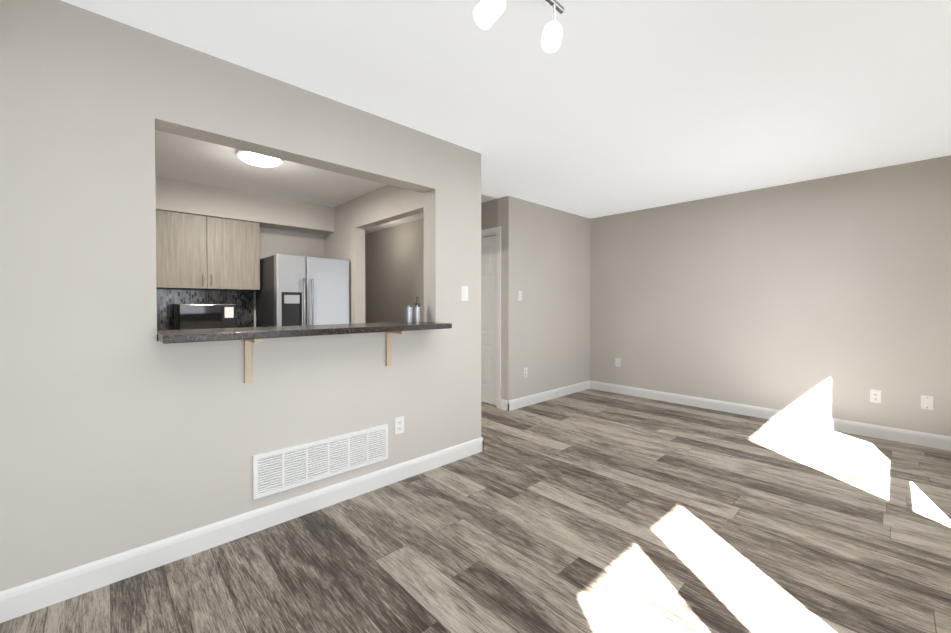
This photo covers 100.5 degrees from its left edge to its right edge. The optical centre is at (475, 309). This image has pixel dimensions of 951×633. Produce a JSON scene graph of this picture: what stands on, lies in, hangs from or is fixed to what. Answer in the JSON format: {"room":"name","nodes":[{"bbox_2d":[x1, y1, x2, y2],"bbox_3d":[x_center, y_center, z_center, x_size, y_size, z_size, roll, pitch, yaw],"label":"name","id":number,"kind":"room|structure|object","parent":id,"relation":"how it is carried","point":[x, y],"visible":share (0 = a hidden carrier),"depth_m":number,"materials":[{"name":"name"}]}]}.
{"room":"empty living room","nodes":[
{"label":"empty living room","id":0,"kind":"room"},
{"bbox_2d":[0,0,480,590],"bbox_3d":[-1.430,-0.036,1.947,3.930,2.440,0.161,-1,1,-43],"label":"wall","id":1,"kind":"structure","parent":0,"point":[122,428],"depth_m":1.79,"materials":[{"name":"beige paint"}]},
{"bbox_2d":[0,437,482,622],"bbox_3d":[-1.374,1.127,1.911,3.943,0.115,0.013,-1,1,-43],"label":"baseboard","id":2,"kind":"structure","parent":1,"relation":"attached to","point":[26,598],"depth_m":1.93,"materials":[{"name":"white wood"}]},
{"bbox_2d":[157,322,451,382],"bbox_3d":[-0.888,0.239,2.366,1.582,0.278,0.440,-1,1,-43],"label":"sill","id":3,"kind":"structure","parent":1,"relation":"on","point":[248,335],"depth_m":2.07,"materials":[{"name":"grey stone"}]},
{"bbox_2d":[404,305,412,322],"bbox_3d":[-0.487,0.030,2.879,0.062,0.126,0.062,-1,1,-43],"label":"steel canister","id":4,"kind":"object","parent":3,"relation":"on","point":[408,314],"visible":1,"depth_m":2.85,"materials":[{"name":"silver metal"}]},
{"bbox_2d":[413,305,420,321],"bbox_3d":[-0.434,0.029,2.929,0.062,0.126,0.062,-1,1,-43],"label":"steel canister","id":5,"kind":"object","parent":3,"relation":"on","point":[416,313],"visible":0.98,"depth_m":2.90,"materials":[{"name":"silver metal"}]},
{"bbox_2d":[253,424,387,499],"bbox_3d":[-0.883,0.886,2.370,0.810,0.235,0.012,-1,1,-43],"label":"air vent","id":6,"kind":"object","parent":1,"relation":"in","point":[280,470],"visible":1,"depth_m":2.32,"materials":[{"name":"white metal"}]},
{"bbox_2d":[185,227,323,326],"bbox_3d":[-3.409,-0.063,4.047,3.930,2.440,0.150,-1,1,-43],"label":"wall","id":7,"kind":"structure","parent":0,"point":[273,242],"depth_m":4.94,"materials":[{"name":"beige paint"}]},
{"bbox_2d":[156,289,253,329],"bbox_3d":[-3.595,0.019,3.764,2.670,0.456,0.008,-1,1,-43],"label":"tile backsplash","id":8,"kind":"structure","parent":7,"relation":"attached to","point":[168,299],"depth_m":4.33,"materials":[{"name":"tile"}]},
{"bbox_2d":[156,210,259,290],"bbox_3d":[-2.892,-0.595,4.216,1.001,0.756,0.296,-1,1,-43],"label":"upper cabinet","id":9,"kind":"object","parent":7,"relation":"attached to","point":[197,252],"depth_m":4.11,"materials":[{"name":"brown wood"}]},
{"bbox_2d":[324,185,423,323],"bbox_3d":[-1.035,-0.066,4.306,0.120,2.440,2.730,-1,1,-43],"label":"wall","id":10,"kind":"structure","parent":0,"point":[355,218],"depth_m":4.61,"materials":[{"name":"beige paint"}]},
{"bbox_2d":[365,199,497,322],"bbox_3d":[-1.341,-0.093,6.402,0.130,2.440,4.800,-1,1,-43],"label":"wall","id":11,"kind":"structure","parent":0,"point":[394,271],"depth_m":6.19,"materials":[{"name":"grey paint"}]},
{"bbox_2d":[481,235,496,404],"bbox_3d":[-0.002,0.128,4.904,0.108,2.013,0.740,-1,1,-43],"label":"hall door","id":12,"kind":"structure","parent":11,"relation":"in","point":[488,307],"depth_m":4.77,"materials":[{"name":"white paint"}]},
{"bbox_2d":[481,226,500,408],"bbox_3d":[0.032,0.091,4.936,0.146,2.110,0.900,-1,1,-43],"label":"door frame","id":13,"kind":"structure","parent":11,"relation":"attached to","point":[487,232],"depth_m":4.58,"materials":[{"name":"white wood"}]},
{"bbox_2d":[0,389,950,632],"bbox_3d":[-1.344,1.188,3.928,7.150,0.060,8.720,-1,1,-43],"label":"floor","id":14,"kind":"structure","parent":0,"point":[591,511],"depth_m":1.98,"materials":[{"name":"grey wood"}]},
{"bbox_2d":[256,253,349,326],"bbox_3d":[-2.017,0.279,4.641,0.805,1.740,0.841,-1,1,-43],"label":"fridge","id":15,"kind":"object","parent":14,"relation":"on","point":[296,290],"visible":0.58,"depth_m":4.33,"materials":[{"name":"silver metal"}]},
{"bbox_3d":[-3.382,0.708,3.542,2.662,0.910,0.613,-1,1,-43],"label":"base cabinet","id":16,"kind":"object","parent":14,"relation":"on","visible":0},
{"bbox_2d":[174,304,235,329],"bbox_3d":[-2.792,0.094,4.087,0.480,0.300,0.381,-1,1,-43],"label":"microwave","id":17,"kind":"object","parent":16,"relation":"on","point":[199,316],"visible":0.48,"depth_m":3.94,"materials":[{"name":"black plastic"}]},
{"bbox_2d":[61,0,950,233],"bbox_3d":[-1.344,-1.321,3.896,7.150,0.080,8.720,-1,1,-43],"label":"ceiling","id":18,"kind":"structure","parent":0,"point":[609,107],"depth_m":2.22,"materials":[{"name":"white paint"}]},
{"bbox_2d":[155,176,333,234],"bbox_3d":[-3.288,-1.125,3.818,3.810,0.310,0.330,-1,1,-43],"label":"soffit","id":19,"kind":"structure","parent":18,"relation":"attached to","point":[264,211],"depth_m":4.31,"materials":[{"name":"beige paint"}]},
{"bbox_2d":[236,149,282,166],"bbox_3d":[-1.783,-1.249,3.276,0.340,0.087,0.340,-1,1,-43],"label":"kitchen ceiling light","id":20,"kind":"object","parent":18,"relation":"attached to","point":[251,158],"visible":0.69,"depth_m":3.21,"materials":[{"name":"white glass"}]},
{"bbox_2d":[473,0,505,29],"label":"track spotlight","id":21,"kind":"object","parent":18,"relation":"attached to","point":[487,14],"depth_m":1.30,"materials":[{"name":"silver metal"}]},
{"bbox_2d":[541,0,564,52],"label":"track spotlight","id":22,"kind":"object","parent":18,"relation":"attached to","point":[552,32],"depth_m":1.44,"materials":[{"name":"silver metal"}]},
{"bbox_2d":[498,196,589,400],"bbox_3d":[0.953,-0.077,5.149,1.750,2.440,0.170,-1,1,-43],"label":"wall","id":23,"kind":"structure","parent":0,"point":[545,270],"depth_m":4.92,"materials":[{"name":"beige paint"}]},
{"bbox_2d":[518,291,521,300],"bbox_3d":[0.518,-0.160,4.612,0.072,0.116,0.010,-1,1,-43],"label":"light switch","id":24,"kind":"object","parent":23,"relation":"attached to","point":[519,295],"visible":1,"depth_m":4.61,"materials":[{"name":"white plastic"}]},
{"bbox_2d":[524,367,527,377],"bbox_3d":[0.596,0.749,4.699,0.072,0.116,0.008,-1,1,-43],"label":"outlet","id":25,"kind":"object","parent":23,"relation":"attached to","point":[525,372],"visible":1,"depth_m":4.70,"materials":[{"name":"white plastic"}]},
{"bbox_2d":[504,380,591,410],"bbox_3d":[0.998,1.086,5.093,1.743,0.115,0.033,-1,1,-43],"label":"baseboard","id":26,"kind":"structure","parent":23,"relation":"attached to","point":[521,402],"depth_m":4.95,"materials":[{"name":"white wood"}]},
{"bbox_2d":[590,155,950,436],"bbox_3d":[2.879,-0.069,4.490,0.150,2.440,3.770,-1,1,-43],"label":"wall","id":27,"kind":"structure","parent":0,"point":[829,297],"depth_m":4.01,"materials":[{"name":"beige paint"}]},
{"bbox_2d":[615,358,619,366],"bbox_3d":[1.937,0.720,5.383,0.008,0.116,0.072,-1,1,-43],"label":"electrical outlet","id":28,"kind":"object","parent":27,"relation":"attached to","point":[617,362],"visible":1,"depth_m":5.38,"materials":[{"name":"white plastic"}]},
{"bbox_2d":[592,381,950,450],"bbox_3d":[2.819,1.094,4.449,0.013,0.115,3.430,-1,1,-43],"label":"baseboard","id":29,"kind":"structure","parent":27,"relation":"attached to","point":[943,442],"depth_m":4.00,"materials":[{"name":"white wood"}]},
{"bbox_2d":[870,389,880,402],"bbox_3d":[3.630,0.788,3.587,0.008,0.116,0.072,-1,1,-43],"label":"electrical outlet","id":30,"kind":"object","parent":27,"relation":"attached to","point":[875,396],"visible":1,"depth_m":3.59,"materials":[{"name":"white plastic"}]},
{"bbox_2d":[921,395,933,409],"bbox_3d":[3.842,0.791,3.363,0.006,0.116,0.072,-1,1,-43],"label":"electrical outlet","id":31,"kind":"object","parent":27,"relation":"attached to","point":[927,402],"visible":1,"depth_m":3.36,"materials":[{"name":"white plastic"}]}
]}

